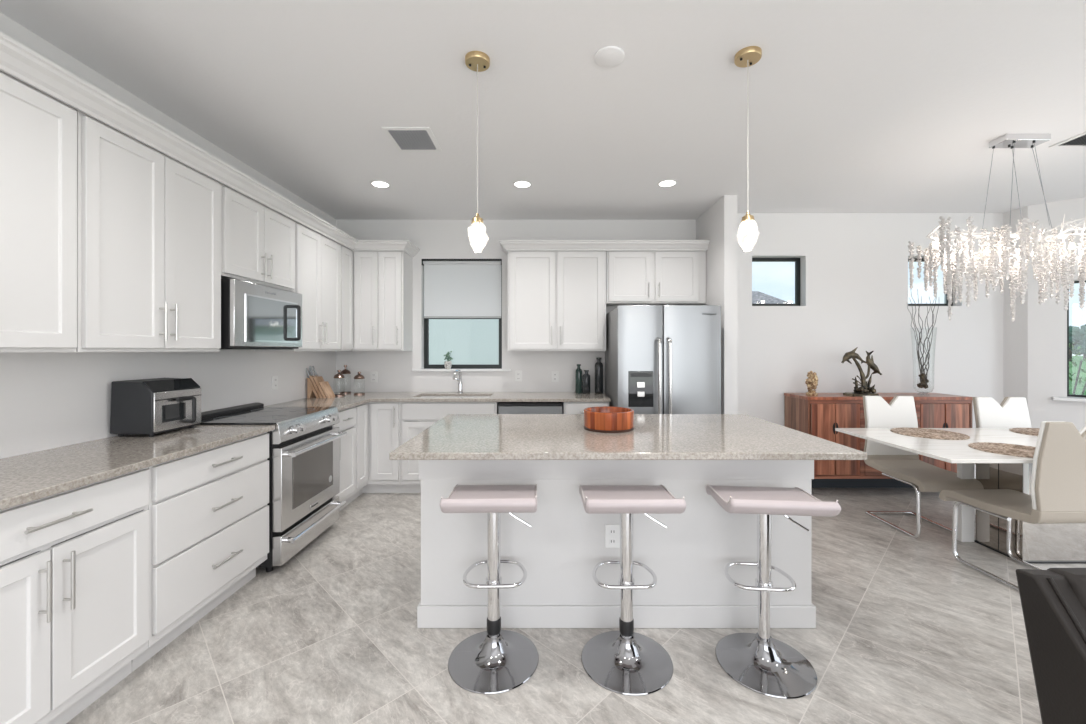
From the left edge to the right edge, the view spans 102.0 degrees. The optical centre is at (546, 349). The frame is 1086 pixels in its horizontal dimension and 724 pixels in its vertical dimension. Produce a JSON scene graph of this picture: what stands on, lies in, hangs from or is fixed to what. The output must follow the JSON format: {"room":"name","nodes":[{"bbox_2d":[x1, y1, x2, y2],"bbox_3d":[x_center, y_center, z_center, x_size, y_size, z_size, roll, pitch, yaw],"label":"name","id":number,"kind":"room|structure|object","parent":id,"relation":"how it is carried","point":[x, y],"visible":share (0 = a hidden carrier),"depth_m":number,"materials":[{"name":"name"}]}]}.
{"room":"kitchen","nodes":[
{"label":"kitchen","id":0,"kind":"room"},
{"bbox_2d":[0,12,335,458],"bbox_3d":[-2.390,-0.020,0.640,0.200,2.790,8.680,0,0,0],"label":"wall","id":1,"kind":"structure","parent":0,"point":[49,400],"depth_m":2.28,"materials":[{"name":"white paint"}]},
{"bbox_2d":[0,70,76,351],"bbox_3d":[-2.106,-0.508,1.468,0.368,1.034,0.765,0,0,0],"label":"upper cabinet","id":2,"kind":"object","parent":1,"relation":"attached to","point":[38,130],"visible":0.96,"depth_m":1.70,"materials":[{"name":"white paint"}]},
{"bbox_2d":[76,109,220,351],"bbox_3d":[-2.106,-0.508,2.259,0.368,1.034,0.803,0,0,0],"label":"upper cabinet","id":3,"kind":"object","parent":1,"relation":"attached to","point":[149,222],"visible":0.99,"depth_m":2.14,"materials":[{"name":"white paint"}]},
{"bbox_2d":[219,182,294,291],"bbox_3d":[-2.106,-0.740,3.052,0.368,0.570,0.772,0,0,0],"label":"upper cabinet","id":4,"kind":"object","parent":1,"relation":"attached to","point":[258,241],"visible":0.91,"depth_m":2.97,"materials":[{"name":"white paint"}]},
{"bbox_2d":[221,279,301,348],"bbox_3d":[-2.062,-0.220,3.055,0.447,0.431,0.748,0,0,0],"label":"microwave","id":5,"kind":"object","parent":4,"relation":"attached to","point":[253,316],"visible":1,"depth_m":2.91,"materials":[{"name":"silver metal"}]},
{"bbox_2d":[272,376,277,389],"bbox_3d":[-2.286,0.275,3.700,0.008,0.116,0.074,0,0,0],"label":"wall outlet","id":6,"kind":"object","parent":1,"relation":"attached to","point":[274,378],"visible":1,"depth_m":3.69,"materials":[{"name":"white plastic"}]},
{"bbox_2d":[254,221,340,350],"bbox_3d":[-2.106,-0.508,3.819,0.368,1.034,0.750,0,0,0],"label":"upper cabinet","id":7,"kind":"object","parent":1,"relation":"attached to","point":[317,256],"visible":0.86,"depth_m":3.77,"materials":[{"name":"white paint"}]},
{"bbox_2d":[339,244,352,350],"bbox_3d":[-2.125,-0.508,4.332,0.330,1.034,0.265,0,0,0],"label":"upper cabinet","id":8,"kind":"object","parent":1,"relation":"attached to","point":[346,253],"visible":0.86,"depth_m":4.32,"materials":[{"name":"white paint"}]},
{"bbox_2d":[336,220,695,393],"bbox_3d":[-0.275,-0.020,4.880,4.030,2.790,0.200,0,0,0],"label":"wall","id":9,"kind":"structure","parent":0,"point":[435,239],"depth_m":4.78,"materials":[{"name":"white paint"}]},
{"bbox_2d":[370,372,376,382],"bbox_3d":[-1.880,0.295,4.776,0.074,0.116,0.008,0,0,0],"label":"wall outlet","id":10,"kind":"object","parent":9,"relation":"attached to","point":[373,375],"visible":1,"depth_m":4.77,"materials":[{"name":"white plastic"}]},
{"bbox_2d":[353,251,412,350],"bbox_3d":[-1.718,-0.508,4.596,0.515,1.034,0.368,0,0,0],"label":"upper cabinet","id":11,"kind":"object","parent":9,"relation":"attached to","point":[382,280],"visible":0.98,"depth_m":4.46,"materials":[{"name":"white paint"}]},
{"bbox_2d":[0,32,419,257],"bbox_3d":[-1.669,-1.049,2.932,0.578,0.092,3.693,0,0,0],"label":"crown molding","id":12,"kind":"structure","parent":11,"relation":"attached to","point":[17,60],"depth_m":2.12,"materials":[{"name":"white paint"}]},
{"bbox_2d":[412,266,511,370],"bbox_3d":[-0.922,-0.380,4.832,1.075,1.224,0.175,0,0,0],"label":"window","id":13,"kind":"structure","parent":9,"relation":"in","point":[427,367],"depth_m":4.88,"materials":[{"name":"black"}]},
{"bbox_2d":[444,351,452,368],"bbox_3d":[-1.083,0.107,4.825,0.082,0.200,0.085,0,0,-42],"label":"potted succulent","id":14,"kind":"object","parent":13,"relation":"on","point":[447,364],"visible":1,"depth_m":4.81,"materials":[{"name":"green plant"}]},
{"bbox_2d":[444,361,451,368],"bbox_3d":[-1.085,0.165,4.825,0.080,0.085,0.080,0,0,0],"label":"pot","id":15,"kind":"object","parent":14,"relation":"on","point":[447,364],"depth_m":4.79,"materials":[{"name":"ceramic"}]},
{"bbox_2d":[422,259,501,317],"bbox_3d":[-0.927,-0.671,4.820,0.875,0.642,0.060,0,0,0],"label":"roller shade","id":16,"kind":"object","parent":13,"relation":"attached to","point":[453,288],"visible":0.92,"depth_m":4.84,"materials":[{"name":"white fabric"}]},
{"bbox_2d":[515,371,521,381],"bbox_3d":[-0.310,0.285,4.776,0.074,0.116,0.008,0,0,0],"label":"wall outlet","id":17,"kind":"object","parent":9,"relation":"attached to","point":[518,374],"visible":1,"depth_m":4.77,"materials":[{"name":"white plastic"}]},
{"bbox_2d":[552,371,557,381],"bbox_3d":[0.087,0.290,4.776,0.074,0.116,0.008,0,0,0],"label":"wall outlet","id":18,"kind":"object","parent":9,"relation":"attached to","point":[554,373],"visible":1,"depth_m":4.77,"materials":[{"name":"white plastic"}]},
{"bbox_2d":[508,251,605,350],"bbox_3d":[0.100,-0.508,4.596,1.000,1.034,0.368,0,0,0],"label":"upper cabinet","id":19,"kind":"object","parent":9,"relation":"attached to","point":[557,299],"visible":1,"depth_m":4.46,"materials":[{"name":"white paint"}]},
{"bbox_2d":[499,240,709,255],"bbox_3d":[0.570,-1.049,4.574,2.098,0.092,0.408,0,0,0],"label":"crown molding","id":20,"kind":"structure","parent":19,"relation":"attached to","point":[507,245],"depth_m":4.41,"materials":[{"name":"white paint"}]},
{"bbox_2d":[606,251,705,305],"bbox_3d":[1.110,-0.750,4.596,1.008,0.550,0.368,0,0,0],"label":"upper cabinet","id":21,"kind":"object","parent":9,"relation":"attached to","point":[663,278],"visible":0.98,"depth_m":4.46,"materials":[{"name":"white paint"}]},
{"bbox_2d":[0,0,1085,219],"bbox_3d":[1.707,-1.515,0.650,8.394,0.200,8.700,0,0,0],"label":"ceiling","id":22,"kind":"structure","parent":0,"point":[855,106],"depth_m":2.48,"materials":[{"name":"white paint"}]},
{"bbox_2d":[370,180,390,187],"bbox_3d":[-1.420,-1.412,3.750,0.164,0.006,0.164,0,0,0],"label":"recessed light","id":23,"kind":"object","parent":22,"relation":"in","point":[381,184],"visible":1,"depth_m":3.75,"materials":[{"name":"white plastic"}]},
{"bbox_2d":[372,182,388,186],"bbox_3d":[-1.420,-1.413,3.750,0.132,0.003,0.132,0,0,0],"label":"diffuser","id":24,"kind":"object","parent":23,"relation":"attached to","point":[379,184],"depth_m":3.75,"materials":[{"name":"white"}]},
{"bbox_2d":[382,127,441,150],"bbox_3d":[-0.897,-1.409,2.955,0.305,0.011,0.330,0,0,0],"label":"ceiling vent","id":25,"kind":"object","parent":22,"relation":"in","point":[403,138],"visible":1,"depth_m":2.93,"materials":[{"name":"white plastic"}]},
{"bbox_2d":[465,51,489,252],"bbox_3d":[-0.338,-0.944,2.140,0.120,0.941,0.120,0,0,-11],"label":"pendant light","id":26,"kind":"object","parent":22,"relation":"hanging from","point":[478,61],"visible":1,"depth_m":2.12,"materials":[{"name":"white glass"}]},
{"bbox_2d":[513,180,531,187],"bbox_3d":[-0.210,-1.412,3.750,0.164,0.006,0.164,0,0,0],"label":"recessed light","id":27,"kind":"object","parent":22,"relation":"in","point":[521,183],"visible":1,"depth_m":3.75,"materials":[{"name":"white plastic"}]},
{"bbox_2d":[515,182,529,186],"bbox_3d":[-0.210,-1.413,3.750,0.132,0.003,0.132,0,0,0],"label":"diffuser","id":28,"kind":"object","parent":27,"relation":"attached to","point":[517,184],"depth_m":3.75,"materials":[{"name":"white"}]},
{"bbox_2d":[594,46,623,67],"bbox_3d":[0.300,-1.409,2.120,0.144,0.012,0.144,0,0,0],"label":"cover plate","id":29,"kind":"object","parent":22,"relation":"attached to","point":[609,56],"visible":1,"depth_m":2.10,"materials":[{"name":"white paint"}]},
{"bbox_2d":[657,179,676,186],"bbox_3d":[1.020,-1.412,3.730,0.164,0.006,0.164,0,0,0],"label":"recessed light","id":30,"kind":"object","parent":22,"relation":"in","point":[669,182],"visible":1,"depth_m":3.73,"materials":[{"name":"white plastic"}]},
{"bbox_2d":[659,181,674,185],"bbox_3d":[1.020,-1.413,3.730,0.132,0.003,0.132,0,0,0],"label":"diffuser","id":31,"kind":"object","parent":30,"relation":"attached to","point":[662,183],"depth_m":3.73,"materials":[{"name":"white"}]},
{"bbox_2d":[734,46,761,251],"bbox_3d":[0.962,-0.944,2.107,0.120,0.942,0.120,0,0,-29],"label":"pendant light","id":32,"kind":"object","parent":22,"relation":"hanging from","point":[748,232],"visible":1,"depth_m":2.08,"materials":[{"name":"white glass"}]},
{"bbox_2d":[908,134,1085,320],"bbox_3d":[3.092,-0.805,2.936,1.191,1.219,0.379,0,0,0],"label":"chandelier","id":33,"kind":"object","parent":22,"relation":"hanging from","point":[1043,262],"visible":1,"depth_m":2.88,"materials":[{"name":"clear glass"}]},
{"bbox_2d":[1049,132,1085,147],"bbox_3d":[3.795,-1.409,2.755,0.610,0.011,0.610,0,0,0],"label":"ceiling vent","id":34,"kind":"object","parent":22,"relation":"in","point":[1078,141],"visible":1,"depth_m":3.00,"materials":[{"name":"white plastic"}]},
{"bbox_2d":[66,488,1085,723],"bbox_3d":[1.707,1.425,0.650,8.394,0.100,8.700,0,0,0],"label":"floor","id":35,"kind":"structure","parent":0,"point":[906,631],"depth_m":2.01,"materials":[{"name":"tile"}]},
{"bbox_2d":[0,467,148,723],"bbox_3d":[-1.956,0.931,1.494,0.628,0.888,0.763,0,0,0],"label":"base cabinet","id":36,"kind":"object","parent":35,"relation":"on","point":[74,563],"visible":0.99,"depth_m":1.56,"materials":[{"name":"white paint"}]},
{"bbox_2d":[132,432,268,671],"bbox_3d":[-1.956,0.931,2.276,0.628,0.888,0.797,0,0,0],"label":"base cabinet","id":37,"kind":"object","parent":35,"relation":"on","point":[208,509],"visible":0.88,"depth_m":2.16,"materials":[{"name":"white paint"}]},
{"bbox_2d":[0,425,274,509],"bbox_3d":[-1.970,0.470,1.883,0.637,0.031,1.586,0,0,0],"label":"countertop","id":38,"kind":"structure","parent":37,"relation":"on","point":[24,478],"depth_m":1.86,"materials":[{"name":"stone"}]},
{"bbox_2d":[110,378,200,436],"bbox_3d":[-2.135,0.309,2.445,0.280,0.292,0.320,0,0,0],"label":"toaster oven","id":39,"kind":"object","parent":38,"relation":"on","point":[150,407],"visible":1,"depth_m":2.30,"materials":[{"name":"grey metal"}]},
{"bbox_2d":[199,402,346,571],"bbox_3d":[-1.915,0.892,3.060,0.731,0.965,0.764,0,0,0],"label":"range","id":40,"kind":"object","parent":35,"relation":"on","point":[304,445],"visible":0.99,"depth_m":2.92,"materials":[{"name":"silver metal"}]},
{"bbox_2d":[200,407,332,423],"bbox_3d":[-1.948,0.448,3.060,0.600,0.010,0.764,0,0,0],"label":"cooktop","id":41,"kind":"object","parent":40,"relation":"in","point":[245,415],"depth_m":2.98,"materials":[{"name":"black glass"}]},
{"bbox_2d":[332,406,355,510],"bbox_3d":[-1.956,0.931,3.670,0.628,0.888,0.440,0,0,0],"label":"base cabinet","id":42,"kind":"object","parent":35,"relation":"on","point":[347,417],"visible":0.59,"depth_m":3.73,"materials":[{"name":"white paint"}]},
{"bbox_2d":[347,403,367,504],"bbox_3d":[-1.975,0.931,4.026,0.590,0.888,0.265,0,0,0],"label":"base cabinet","id":43,"kind":"object","parent":35,"relation":"on","point":[361,425],"visible":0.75,"depth_m":4.01,"materials":[{"name":"white paint"}]},
{"bbox_2d":[360,402,402,494],"bbox_3d":[-1.585,0.931,4.416,0.400,0.888,0.628,0,0,0],"label":"base cabinet","id":44,"kind":"object","parent":35,"relation":"on","point":[384,418],"visible":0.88,"depth_m":4.15,"materials":[{"name":"white paint"}]},
{"bbox_2d":[401,402,498,492],"bbox_3d":[-0.928,0.931,4.416,0.910,0.888,0.628,0,0,0],"label":"base cabinet","id":45,"kind":"object","parent":35,"relation":"on","point":[416,417],"visible":0.27,"depth_m":4.14,"materials":[{"name":"white paint"}]},
{"bbox_2d":[264,392,610,410],"bbox_3d":[-0.847,0.470,4.112,2.884,0.031,1.335,0,0,0],"label":"countertop","id":46,"kind":"structure","parent":45,"relation":"on","point":[349,400],"depth_m":4.13,"materials":[{"name":"stone"}]},
{"bbox_2d":[306,366,334,397],"bbox_3d":[-2.178,0.303,4.220,0.244,0.303,0.120,0,0,0],"label":"knife block","id":47,"kind":"object","parent":46,"relation":"on","point":[317,387],"visible":1,"depth_m":4.16,"materials":[{"name":"brown wood"}]},
{"bbox_2d":[334,370,344,395],"bbox_3d":[-2.060,0.325,4.360,0.102,0.260,0.102,0,0,0],"label":"glass canister","id":48,"kind":"object","parent":46,"relation":"on","point":[338,375],"visible":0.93,"depth_m":4.34,"materials":[{"name":"brown metal"}]},
{"bbox_2d":[340,365,350,393],"bbox_3d":[-2.120,0.305,4.630,0.106,0.300,0.106,0,0,0],"label":"glass canister","id":49,"kind":"object","parent":46,"relation":"on","point":[345,371],"visible":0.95,"depth_m":4.60,"materials":[{"name":"brown metal"}]},
{"bbox_2d":[354,372,364,394],"bbox_3d":[-1.920,0.338,4.500,0.106,0.235,0.106,0,0,0],"label":"glass canister","id":50,"kind":"object","parent":46,"relation":"on","point":[358,376],"visible":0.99,"depth_m":4.47,"materials":[{"name":"brown metal"}]},
{"bbox_2d":[421,396,489,396],"bbox_3d":[-0.935,0.581,4.420,0.770,0.188,0.380,0,0,0],"label":"sink","id":51,"kind":"object","parent":46,"relation":"in","point":[421,396],"visible":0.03,"depth_m":4.61,"materials":[{"name":"silver metal"}]},
{"bbox_2d":[452,370,462,392],"bbox_3d":[-0.942,0.330,4.590,0.108,0.250,0.225,0,0,0],"label":"kitchen faucet","id":52,"kind":"object","parent":46,"relation":"on","point":[460,384],"visible":1,"depth_m":4.65,"materials":[{"name":"silver metal"}]},
{"bbox_2d":[575,364,581,392],"bbox_3d":[0.335,0.302,4.640,0.072,0.305,0.072,0,0,0],"label":"glass bottle","id":53,"kind":"object","parent":46,"relation":"on","point":[578,373],"visible":0.97,"depth_m":4.61,"materials":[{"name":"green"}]},
{"bbox_2d":[582,370,589,393],"bbox_3d":[0.412,0.333,4.600,0.084,0.245,0.084,0,0,0],"label":"glass bottle","id":54,"kind":"object","parent":46,"relation":"on","point":[586,377],"visible":1,"depth_m":4.57,"materials":[{"name":"grey glass"}]},
{"bbox_2d":[595,358,602,393],"bbox_3d":[0.545,0.268,4.620,0.088,0.375,0.088,0,0,0],"label":"glass bottle","id":55,"kind":"object","parent":46,"relation":"on","point":[598,365],"visible":1,"depth_m":4.58,"materials":[{"name":"grey glass"}]},
{"bbox_2d":[440,484,538,693],"bbox_3d":[-0.236,0.980,1.943,0.400,0.790,0.425,0,0,-1],"label":"bar stool","id":56,"kind":"object","parent":35,"relation":"on","point":[495,660],"visible":1,"depth_m":1.92,"materials":[{"name":"silver metal"}]},
{"bbox_2d":[498,402,561,413],"bbox_3d":[-0.157,0.939,4.400,0.602,0.872,0.636,0,0,0],"label":"dishwasher","id":57,"kind":"object","parent":35,"relation":"on","point":[503,407],"visible":0.25,"depth_m":4.14,"materials":[{"name":"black metal"}]},
{"bbox_2d":[562,402,608,413],"bbox_3d":[0.373,0.931,4.416,0.430,0.888,0.628,0,0,0],"label":"base cabinet","id":58,"kind":"object","parent":35,"relation":"on","point":[567,407],"visible":0.15,"depth_m":4.14,"materials":[{"name":"white paint"}]},
{"bbox_2d":[417,460,815,627],"bbox_3d":[0.344,0.932,2.641,1.971,0.886,0.938,0,0,0],"label":"kitchen island","id":59,"kind":"object","parent":35,"relation":"on","point":[563,544],"visible":0.52,"depth_m":2.19,"materials":[{"name":"white paint"}]},
{"bbox_2d":[605,524,619,547],"bbox_3d":[0.325,0.923,2.182,0.074,0.116,0.008,0,0,0],"label":"wall outlet","id":60,"kind":"object","parent":59,"relation":"attached to","point":[612,531],"visible":1,"depth_m":2.18,"materials":[{"name":"white plastic"}]},
{"bbox_2d":[609,529,615,533],"bbox_3d":[0.325,0.899,2.179,0.032,0.028,0.002,0,0,0],"label":"socket","id":61,"kind":"object","parent":60,"relation":"attached to","point":[611,531],"depth_m":2.18,"materials":[{"name":"white paint"}]},
{"bbox_2d":[609,538,615,543],"bbox_3d":[0.325,0.947,2.179,0.032,0.028,0.002,0,0,0],"label":"socket","id":62,"kind":"object","parent":60,"relation":"attached to","point":[611,540],"depth_m":2.18,"materials":[{"name":"white paint"}]},
{"bbox_2d":[389,414,866,459],"bbox_3d":[0.360,0.471,2.537,2.120,0.033,1.180,0,0,0],"label":"island countertop","id":63,"kind":"structure","parent":59,"relation":"on","point":[454,436],"depth_m":2.19,"materials":[{"name":"stone"}]},
{"bbox_2d":[584,406,633,432],"bbox_3d":[0.357,0.400,2.550,0.290,0.110,0.290,0,0,0],"label":"wooden bowl","id":64,"kind":"object","parent":63,"relation":"on","point":[602,419],"visible":1,"depth_m":2.44,"materials":[{"name":"brown wood"}]},
{"bbox_2d":[579,485,685,695],"bbox_3d":[0.352,0.980,1.936,0.400,0.790,0.425,0,0,0],"label":"bar stool","id":65,"kind":"object","parent":35,"relation":"on","point":[624,661],"visible":1,"depth_m":1.91,"materials":[{"name":"silver metal"}]},
{"bbox_2d":[605,305,720,413],"bbox_3d":[1.078,0.488,4.271,0.912,1.763,0.979,0,0,0],"label":"refrigerator","id":66,"kind":"object","parent":35,"relation":"on","point":[660,359],"visible":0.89,"depth_m":3.86,"materials":[{"name":"grey metal"}]},
{"bbox_2d":[705,484,840,698],"bbox_3d":[0.952,0.980,1.920,0.410,0.790,0.425,0,0,6],"label":"bar stool","id":67,"kind":"object","parent":35,"relation":"on","point":[761,663],"visible":1,"depth_m":1.90,"materials":[{"name":"silver metal"}]},
{"bbox_2d":[784,393,972,494],"bbox_3d":[3.215,0.907,4.321,1.553,0.935,0.418,0,0,0],"label":"sideboard","id":68,"kind":"object","parent":35,"relation":"on","point":[819,416],"visible":0.44,"depth_m":4.12,"materials":[{"name":"brown wood"}]},
{"bbox_2d":[805,371,817,395],"bbox_3d":[2.569,0.320,4.269,0.108,0.240,0.106,0,0,0],"label":"carved ornament","id":69,"kind":"object","parent":68,"relation":"on","point":[811,381],"visible":1,"depth_m":4.24,"materials":[{"name":"gold metal"}]},
{"bbox_2d":[841,347,881,395],"bbox_3d":[3.039,0.206,4.250,0.393,0.468,0.180,0,0,0],"label":"sculpture","id":70,"kind":"object","parent":68,"relation":"on","point":[865,389],"visible":1,"depth_m":4.24,"materials":[{"name":"brown metal"}]},
{"bbox_2d":[907,289,938,392],"bbox_3d":[3.680,-0.116,4.302,0.238,1.111,0.236,0,0,22],"label":"glass vase","id":71,"kind":"object","parent":68,"relation":"on","point":[923,377],"visible":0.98,"depth_m":4.29,"materials":[{"name":"clear glass"}]},
{"bbox_2d":[863,396,983,537],"bbox_3d":[2.865,0.878,3.404,0.430,0.987,0.630,0,0,0],"label":"dining chair","id":72,"kind":"object","parent":35,"relation":"on","point":[901,465],"visible":0.88,"depth_m":3.62,"materials":[{"name":"beige leather"}]},
{"bbox_2d":[865,396,917,454],"bbox_3d":[2.865,0.630,3.663,0.429,0.490,0.066,0,0,0],"label":"chair back","id":73,"kind":"object","parent":72,"relation":"on","point":[900,412],"depth_m":3.65,"materials":[{"name":"white leather"}]},
{"bbox_2d":[835,428,1085,563],"bbox_3d":[3.160,0.995,2.970,1.780,0.760,1.000,0,0,0],"label":"dining table","id":74,"kind":"object","parent":35,"relation":"on","point":[1031,543],"visible":0.58,"depth_m":2.90,"materials":[{"name":"white metal"}]},
{"bbox_2d":[890,427,969,439],"bbox_3d":[2.800,0.611,3.230,0.444,0.009,0.444,0,0,0],"label":"placemat","id":75,"kind":"object","parent":74,"relation":"on","point":[915,432],"visible":1,"depth_m":3.20,"materials":[{"name":"beige wicker"}]},
{"bbox_2d":[968,442,1035,457],"bbox_3d":[2.860,0.611,2.690,0.414,0.009,0.414,0,0,0],"label":"placemat","id":76,"kind":"object","parent":74,"relation":"on","point":[998,448],"visible":0.81,"depth_m":2.71,"materials":[{"name":"beige wicker"}]},
{"bbox_2d":[1009,428,1039,435],"bbox_3d":[3.700,0.611,3.230,0.424,0.009,0.424,0,0,0],"label":"placemat","id":77,"kind":"object","parent":74,"relation":"on","point":[1029,431],"visible":0.3,"depth_m":3.32,"materials":[{"name":"beige wicker"}]},
{"bbox_2d":[972,397,1030,516],"bbox_3d":[3.700,0.878,3.309,0.430,0.987,0.630,0,0,0],"label":"dining chair","id":78,"kind":"object","parent":35,"relation":"on","point":[1012,412],"visible":0.16,"depth_m":3.56,"materials":[{"name":"beige leather"}]},
{"bbox_2d":[975,397,1030,427],"bbox_3d":[3.700,0.630,3.568,0.429,0.490,0.066,0,0,0],"label":"chair back","id":79,"kind":"object","parent":78,"relation":"on","point":[1013,412],"depth_m":3.56,"materials":[{"name":"white leather"}]},
{"bbox_2d":[939,421,1085,590],"bbox_3d":[2.866,0.878,2.661,0.430,0.987,0.630,0,0,-2],"label":"dining chair","id":80,"kind":"object","parent":35,"relation":"on","point":[1058,476],"visible":0.94,"depth_m":2.38,"materials":[{"name":"beige leather"}]},
{"bbox_2d":[1030,421,1085,509],"bbox_3d":[2.873,0.630,2.402,0.429,0.490,0.066,0,0,-2],"label":"chair back","id":81,"kind":"object","parent":80,"relation":"on","point":[1058,476],"depth_m":2.38,"materials":[{"name":"white leather"}]},
{"bbox_2d":[1016,568,1085,723],"bbox_3d":[1.778,0.988,0.832,0.884,0.750,0.864,0,0,0],"label":"leather armchair","id":82,"kind":"object","parent":35,"relation":"on","point":[1053,600],"visible":1,"depth_m":1.18,"materials":[{"name":"black leather"}]},
{"bbox_2d":[696,195,736,413],"bbox_3d":[1.680,-0.020,4.400,0.120,2.790,0.760,0,0,0],"label":"wall partition","id":83,"kind":"structure","parent":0,"point":[718,224],"depth_m":4.02,"materials":[{"name":"white paint"}]},
{"bbox_2d":[737,213,1002,469],"bbox_3d":[3.230,-0.020,4.650,2.980,2.790,0.200,0,0,0],"label":"wall","id":84,"kind":"structure","parent":0,"point":[854,266],"depth_m":4.55,"materials":[{"name":"white paint"}]},
{"bbox_2d":[752,258,799,305],"bbox_3d":[2.399,-0.715,4.670,0.558,0.520,0.040,0,0,0],"label":"window","id":85,"kind":"structure","parent":84,"relation":"in","point":[796,260],"depth_m":4.65,"materials":[{"name":"black"}]},
{"bbox_2d":[908,258,952,305],"bbox_3d":[4.011,-0.715,4.670,0.557,0.520,0.040,0,0,0],"label":"window","id":86,"kind":"structure","parent":84,"relation":"in","point":[946,304],"depth_m":4.65,"materials":[{"name":"black"}]},
{"bbox_2d":[1003,206,1027,405],"bbox_3d":[4.810,-0.020,4.535,0.180,2.790,0.430,0,0,0],"label":"wall","id":87,"kind":"structure","parent":0,"point":[1015,333],"depth_m":4.43,"materials":[{"name":"white paint"}]},
{"bbox_2d":[1028,197,1085,430],"bbox_3d":[5.233,-0.020,3.949,1.250,2.790,0.200,0,0,45],"label":"wall","id":88,"kind":"structure","parent":0,"point":[1047,321],"depth_m":4.22,"materials":[{"name":"white paint"}]},
{"bbox_2d":[1053,280,1085,401],"bbox_3d":[5.180,-0.090,3.910,0.910,1.130,0.210,0,0,45],"label":"window","id":89,"kind":"structure","parent":88,"relation":"in","point":[1068,398],"depth_m":4.20,"materials":[{"name":"black"}]},
{"label":"outside","id":90,"kind":"structure","parent":0,"visible":0},
{"bbox_2d":[1069,356,1085,394],"bbox_3d":[40.000,1.625,50.000,200.000,0.200,220.000,0,0,0],"label":"lawn","id":91,"kind":"structure","parent":90,"point":[1079,388],"depth_m":26.32,"materials":[{"name":"green plant"}]},
{"bbox_2d":[429,319,498,363],"bbox_3d":[-3.050,-0.725,11.100,8.700,4.500,6.600,0,0,0],"label":"house","id":92,"kind":"structure","parent":91,"relation":"on","point":[470,341],"depth_m":8.20,"materials":[{"name":"grey paint"}]},
{"bbox_2d":[752,291,791,303],"bbox_3d":[9.900,-0.675,21.500,6.200,4.400,5.800,0,0,0],"label":"house","id":93,"kind":"structure","parent":91,"relation":"on","point":[758,297],"depth_m":20.72,"materials":[{"name":"grey paint"}]},
{"bbox_2d":[1069,342,1085,394],"bbox_3d":[6.081,0.704,5.234,0.723,1.644,0.657,0,0,0],"label":"shrub","id":94,"kind":"object","parent":91,"relation":"on","point":[1072,346],"visible":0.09,"depth_m":5.13,"materials":[{"name":"green plant"}]},
{"bbox_2d":[1069,326,1085,360],"bbox_3d":[70.635,-0.889,59.374,3.963,4.839,4.462,0,0,-30],"label":"tree","id":95,"kind":"object","parent":91,"relation":"on","point":[1075,333],"visible":0.6,"depth_m":58.73,"materials":[{"name":"green plant"}]},
{"bbox_2d":[1072,324,1085,359],"bbox_3d":[79.724,-1.229,65.164,4.306,5.518,4.704,0,0,0],"label":"tree","id":96,"kind":"object","parent":91,"relation":"on","point":[1083,327],"visible":0.18,"depth_m":64.38,"materials":[{"name":"green plant"}]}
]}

